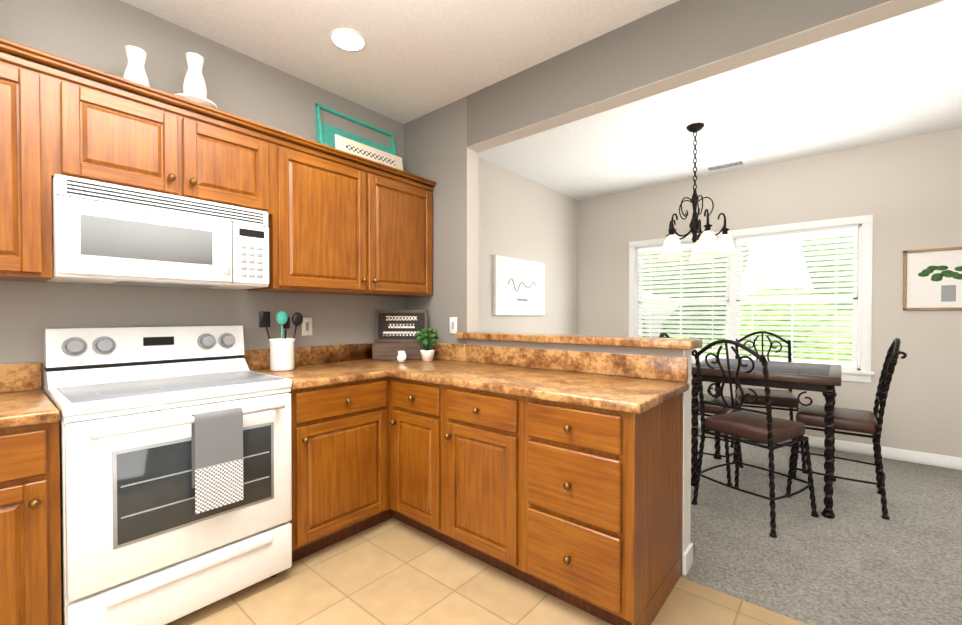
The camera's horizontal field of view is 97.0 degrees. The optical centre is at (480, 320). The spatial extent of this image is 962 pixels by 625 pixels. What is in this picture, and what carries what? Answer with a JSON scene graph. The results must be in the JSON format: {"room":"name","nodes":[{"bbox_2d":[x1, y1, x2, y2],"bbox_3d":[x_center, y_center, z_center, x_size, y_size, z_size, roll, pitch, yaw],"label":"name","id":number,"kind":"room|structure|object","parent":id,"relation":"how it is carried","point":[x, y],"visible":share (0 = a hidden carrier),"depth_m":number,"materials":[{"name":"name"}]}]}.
{"room":"kitchen","nodes":[
{"label":"kitchen","id":0,"kind":"room"},
{"bbox_2d":[0,0,577,391],"bbox_3d":[-1.072,-0.165,2.857,0.120,2.714,7.320,1,1,40],"label":"wall","id":1,"kind":"structure","parent":0,"point":[522,217],"depth_m":2.42,"materials":[{"name":"paint"}]},
{"bbox_2d":[0,42,55,281],"bbox_3d":[-2.070,-0.557,1.307,0.347,0.795,1.032,1,1,40],"label":"upper cabinet","id":2,"kind":"object","parent":1,"relation":"attached to","point":[27,79],"depth_m":1.54,"materials":[{"name":"brown wood"}]},
{"bbox_2d":[56,62,279,291],"bbox_3d":[-1.472,-0.565,2.013,0.347,0.795,0.818,1,1,40],"label":"upper cabinet","id":3,"kind":"object","parent":1,"relation":"attached to","point":[109,130],"depth_m":1.85,"materials":[{"name":"brown wood"}]},
{"bbox_2d":[123,45,149,86],"bbox_3d":[-1.556,-1.104,1.918,0.101,0.224,0.101,1,1,40],"label":"hurricane vase","id":4,"kind":"object","parent":3,"relation":"on","point":[134,71],"visible":0.6,"depth_m":1.89,"materials":[{"name":"white ceramic"}]},
{"bbox_2d":[47,174,268,289],"bbox_3d":[-1.449,-0.358,1.969,0.439,0.382,0.768,1,1,40],"label":"microwave","id":5,"kind":"object","parent":3,"relation":"attached to","point":[107,233],"visible":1,"depth_m":1.78,"materials":[{"name":"white plastic"}]},
{"bbox_2d":[174,52,216,108],"bbox_3d":[-1.407,-1.146,2.093,0.186,0.302,0.186,1,1,40],"label":"hurricane vase","id":6,"kind":"object","parent":3,"relation":"on","point":[194,87],"visible":0.58,"depth_m":2.06,"materials":[{"name":"white ceramic"}]},
{"bbox_2d":[302,317,311,335],"bbox_3d":[-1.110,0.037,2.715,0.007,0.115,0.070,1,1,40],"label":"electrical outlet plate","id":7,"kind":"object","parent":1,"relation":"attached to","point":[307,327],"depth_m":2.71,"materials":[{"name":"plastic"}]},
{"bbox_2d":[268,134,435,296],"bbox_3d":[-0.837,-0.574,2.763,0.347,0.795,1.147,1,1,40],"label":"upper cabinet","id":8,"kind":"object","parent":1,"relation":"attached to","point":[340,222],"depth_m":2.56,"materials":[{"name":"brown wood"}]},
{"bbox_2d":[315,103,395,155],"bbox_3d":[-0.848,-1.206,2.969,0.118,0.402,0.620,1,1,40],"label":"tray","id":9,"kind":"object","parent":8,"relation":"on","point":[325,134],"visible":0.38,"depth_m":2.88,"materials":[{"name":"paint"}]},
{"bbox_2d":[335,134,402,170],"bbox_3d":[-0.749,-1.099,2.912,0.039,0.189,0.540,1,1,40],"label":"sign","id":10,"kind":"object","parent":8,"relation":"on","point":[364,151],"visible":0.54,"depth_m":2.89,"materials":[{"name":"paint"}]},
{"bbox_2d":[493,255,544,314],"bbox_3d":[0.424,-0.352,4.496,0.040,0.590,0.900,1,1,40],"label":"picture","id":11,"kind":"object","parent":1,"relation":"attached to","point":[518,286],"visible":1,"depth_m":4.42},
{"bbox_2d":[166,518,807,624],"bbox_3d":[-0.326,1.249,0.257,4.640,0.050,4.290,1,1,40],"label":"floor","id":12,"kind":"structure","parent":0,"point":[392,571],"depth_m":1.85,"materials":[{"name":"beige tile"}]},
{"bbox_2d":[0,421,61,624],"bbox_3d":[-1.802,0.773,1.424,0.628,0.874,0.512,1,1,40],"label":"base cabinet","id":13,"kind":"object","parent":12,"relation":"on","point":[30,532],"depth_m":1.36,"materials":[{"name":"brown wood"}]},
{"bbox_2d":[0,362,59,429],"bbox_3d":[-1.963,0.259,1.220,0.637,0.154,1.022,1,1,40],"label":"countertop","id":14,"kind":"structure","parent":13,"relation":"on","point":[25,400],"depth_m":1.60,"materials":[{"name":"stone"}]},
{"bbox_2d":[44,325,291,624],"bbox_3d":[-1.340,0.619,1.872,0.696,1.172,0.763,1,1,40],"label":"range","id":15,"kind":"object","parent":12,"relation":"on","point":[142,543],"visible":0.96,"depth_m":1.65,"materials":[{"name":"white metal"}]},
{"bbox_2d":[191,407,242,513],"bbox_3d":[-1.049,0.547,1.697,0.041,0.378,0.170,1,1,40],"label":"dish towel","id":16,"kind":"object","parent":15,"relation":"hanging from","point":[217,459],"visible":0.94,"depth_m":1.68,"materials":[{"name":"grey fabric"}]},
{"bbox_2d":[288,377,682,624],"bbox_3d":[-0.210,0.763,2.211,2.039,0.874,1.203,1,1,40],"label":"base cabinet","id":17,"kind":"object","parent":12,"relation":"on","point":[579,506],"depth_m":1.93,"materials":[{"name":"brown wood"}]},
{"bbox_2d":[244,344,383,389],"bbox_3d":[-0.957,0.245,2.407,0.637,0.154,0.545,1,1,40],"label":"countertop","id":18,"kind":"structure","parent":17,"relation":"on","point":[315,366],"depth_m":2.51,"materials":[{"name":"stone"}]},
{"bbox_2d":[259,311,302,370],"bbox_3d":[-1.136,0.111,2.429,0.136,0.341,0.225,1,1,40],"label":"utensil crock","id":19,"kind":"object","parent":18,"relation":"on","point":[282,358],"visible":1,"depth_m":2.39,"materials":[{"name":"white ceramic"}]},
{"bbox_2d":[356,343,688,413],"bbox_3d":[-0.025,0.245,2.405,2.062,0.154,0.657,1,1,40],"label":"countertop","id":20,"kind":"structure","parent":17,"relation":"on","point":[449,367],"depth_m":2.01,"materials":[{"name":"stone"}]},
{"bbox_2d":[372,310,427,359],"bbox_3d":[-0.568,0.098,3.030,0.390,0.352,0.102,0,1,-4],"label":"sign","id":21,"kind":"object","parent":20,"relation":"on","point":[396,331],"visible":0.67,"depth_m":3.04,"materials":[{"name":"brown wood"}]},
{"bbox_2d":[397,351,405,362],"bbox_3d":[-0.524,0.239,2.830,0.077,0.075,0.060,1,1,40],"label":"pitcher","id":22,"kind":"object","parent":20,"relation":"on","point":[401,357],"visible":1,"depth_m":2.81,"materials":[{"name":"ceramic"}]},
{"bbox_2d":[416,328,438,360],"bbox_3d":[-0.363,0.160,2.919,0.158,0.231,0.168,1,1,40],"label":"potted plant","id":23,"kind":"object","parent":20,"relation":"on","point":[427,353],"visible":1,"depth_m":2.89,"materials":[{"name":"green plant"}]},
{"bbox_2d":[121,0,961,200],"bbox_3d":[0.653,-1.554,1.379,4.640,0.100,7.320,1,1,40],"label":"ceiling","id":24,"kind":"structure","parent":0,"point":[896,78],"depth_m":2.64,"materials":[{"name":"paint"}]},
{"bbox_2d":[330,28,365,51],"bbox_3d":[-0.714,-1.510,2.288,0.188,0.010,0.188,1,1,40],"label":"recessed light","id":25,"kind":"object","parent":24,"relation":"in","point":[349,39],"visible":1,"depth_m":2.28,"materials":[{"name":"white plastic"}]},
{"bbox_2d":[658,123,737,260],"bbox_3d":[1.692,-1.015,3.360,0.579,1.023,0.564,1,1,40],"label":"chandelier","id":26,"kind":"object","parent":24,"relation":"hanging from","point":[706,242],"visible":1,"depth_m":3.28,"materials":[{"name":"metal"}]},
{"bbox_2d":[705,159,745,170],"bbox_3d":[2.412,-1.533,4.201,0.340,0.009,0.140,1,1,40],"label":"ceiling vent","id":27,"kind":"object","parent":24,"relation":"in","point":[726,165],"visible":1,"depth_m":4.19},
{"bbox_2d":[404,96,701,575],"bbox_3d":[0.235,-0.163,2.694,2.085,2.714,0.200,1,1,40],"label":"wall","id":28,"kind":"structure","parent":0,"point":[441,153],"depth_m":2.90,"materials":[{"name":"paint"}]},
{"bbox_2d":[450,317,456,333],"bbox_3d":[-0.194,0.034,2.974,0.070,0.115,0.007,1,1,40],"label":"electrical outlet plate","id":29,"kind":"object","parent":28,"relation":"attached to","point":[453,320],"depth_m":2.97,"materials":[{"name":"plastic"}]},
{"bbox_2d":[467,0,944,151],"bbox_3d":[1.370,-1.335,1.719,3.740,0.346,0.122,1,1,40],"label":"header beam","id":30,"kind":"structure","parent":0,"point":[677,44],"depth_m":2.08,"materials":[{"name":"paint"}]},
{"bbox_2d":[578,127,961,457],"bbox_3d":[2.979,-0.180,4.144,4.400,2.714,0.120,1,1,40],"label":"wall","id":31,"kind":"structure","parent":0,"point":[906,193],"depth_m":3.70,"materials":[{"name":"paint"}]},
{"bbox_2d":[629,214,874,382],"bbox_3d":[2.611,-0.199,4.421,2.180,1.465,0.169,1,1,40],"label":"window","id":32,"kind":"structure","parent":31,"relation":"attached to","point":[860,231],"depth_m":4.18,"materials":[{"name":"white plastic"}]},
{"bbox_2d":[691,420,961,469],"bbox_3d":[2.934,1.127,4.107,4.400,0.100,0.018,1,1,40],"label":"baseboard","id":33,"kind":"structure","parent":31,"relation":"attached to","point":[945,461],"depth_m":3.60,"materials":[{"name":"white wood"}]},
{"bbox_2d":[903,247,961,310],"bbox_3d":[3.740,-0.334,3.401,0.520,0.500,0.025,1,1,40],"label":"picture","id":34,"kind":"object","parent":31,"relation":"attached to","point":[932,279],"visible":1,"depth_m":3.46,"materials":[{"name":"paper"}]},
{"bbox_2d":[680,428,961,624],"bbox_3d":[2.039,1.213,3.050,4.640,0.054,3.030,1,1,40],"label":"floor","id":35,"kind":"structure","parent":0,"point":[858,559],"depth_m":2.30,"materials":[{"name":"grey carpet"}]},
{"bbox_2d":[659,332,743,485],"bbox_3d":[1.739,0.643,3.422,0.585,1.087,0.508,1,1,40],"label":"chair","id":36,"kind":"object","parent":35,"relation":"on","point":[713,409],"visible":0.19,"depth_m":3.19,"materials":[{"name":"brown leather"}]},
{"bbox_2d":[691,340,818,537],"bbox_3d":[1.682,0.653,2.655,0.585,1.087,0.508,0,1,-30],"label":"chair","id":37,"kind":"object","parent":35,"relation":"on","point":[769,430],"visible":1,"depth_m":2.56,"materials":[{"name":"black metal"}]},
{"bbox_2d":[691,358,840,518],"bbox_3d":[2.072,0.758,3.115,0.860,0.863,0.860,1,1,40],"label":"dining table","id":38,"kind":"object","parent":35,"relation":"on","point":[825,379],"visible":0.79,"depth_m":2.79,"materials":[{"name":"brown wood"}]},
{"bbox_2d":[730,331,806,473],"bbox_3d":[2.443,0.641,3.655,0.508,1.087,0.585,0,1,28],"label":"chair","id":39,"kind":"object","parent":35,"relation":"on","point":[785,398],"visible":0.46,"depth_m":3.54,"materials":[{"name":"black metal"}]},
{"bbox_2d":[784,338,906,519],"bbox_3d":[2.435,0.650,2.871,0.585,1.087,0.508,1,1,40],"label":"chair","id":40,"kind":"object","parent":35,"relation":"on","point":[859,421],"visible":0.9,"depth_m":2.74,"materials":[{"name":"black metal"}]},
{"label":"outside","id":41,"kind":"structure","parent":0,"visible":0},
{"bbox_2d":[642,236,852,360],"bbox_3d":[6.405,-0.218,8.379,15.728,7.417,4.802,1,1,40],"label":"trees","id":42,"kind":"object","parent":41,"point":[827,353],"depth_m":8.15,"materials":[{"name":"green plant"}]}
]}

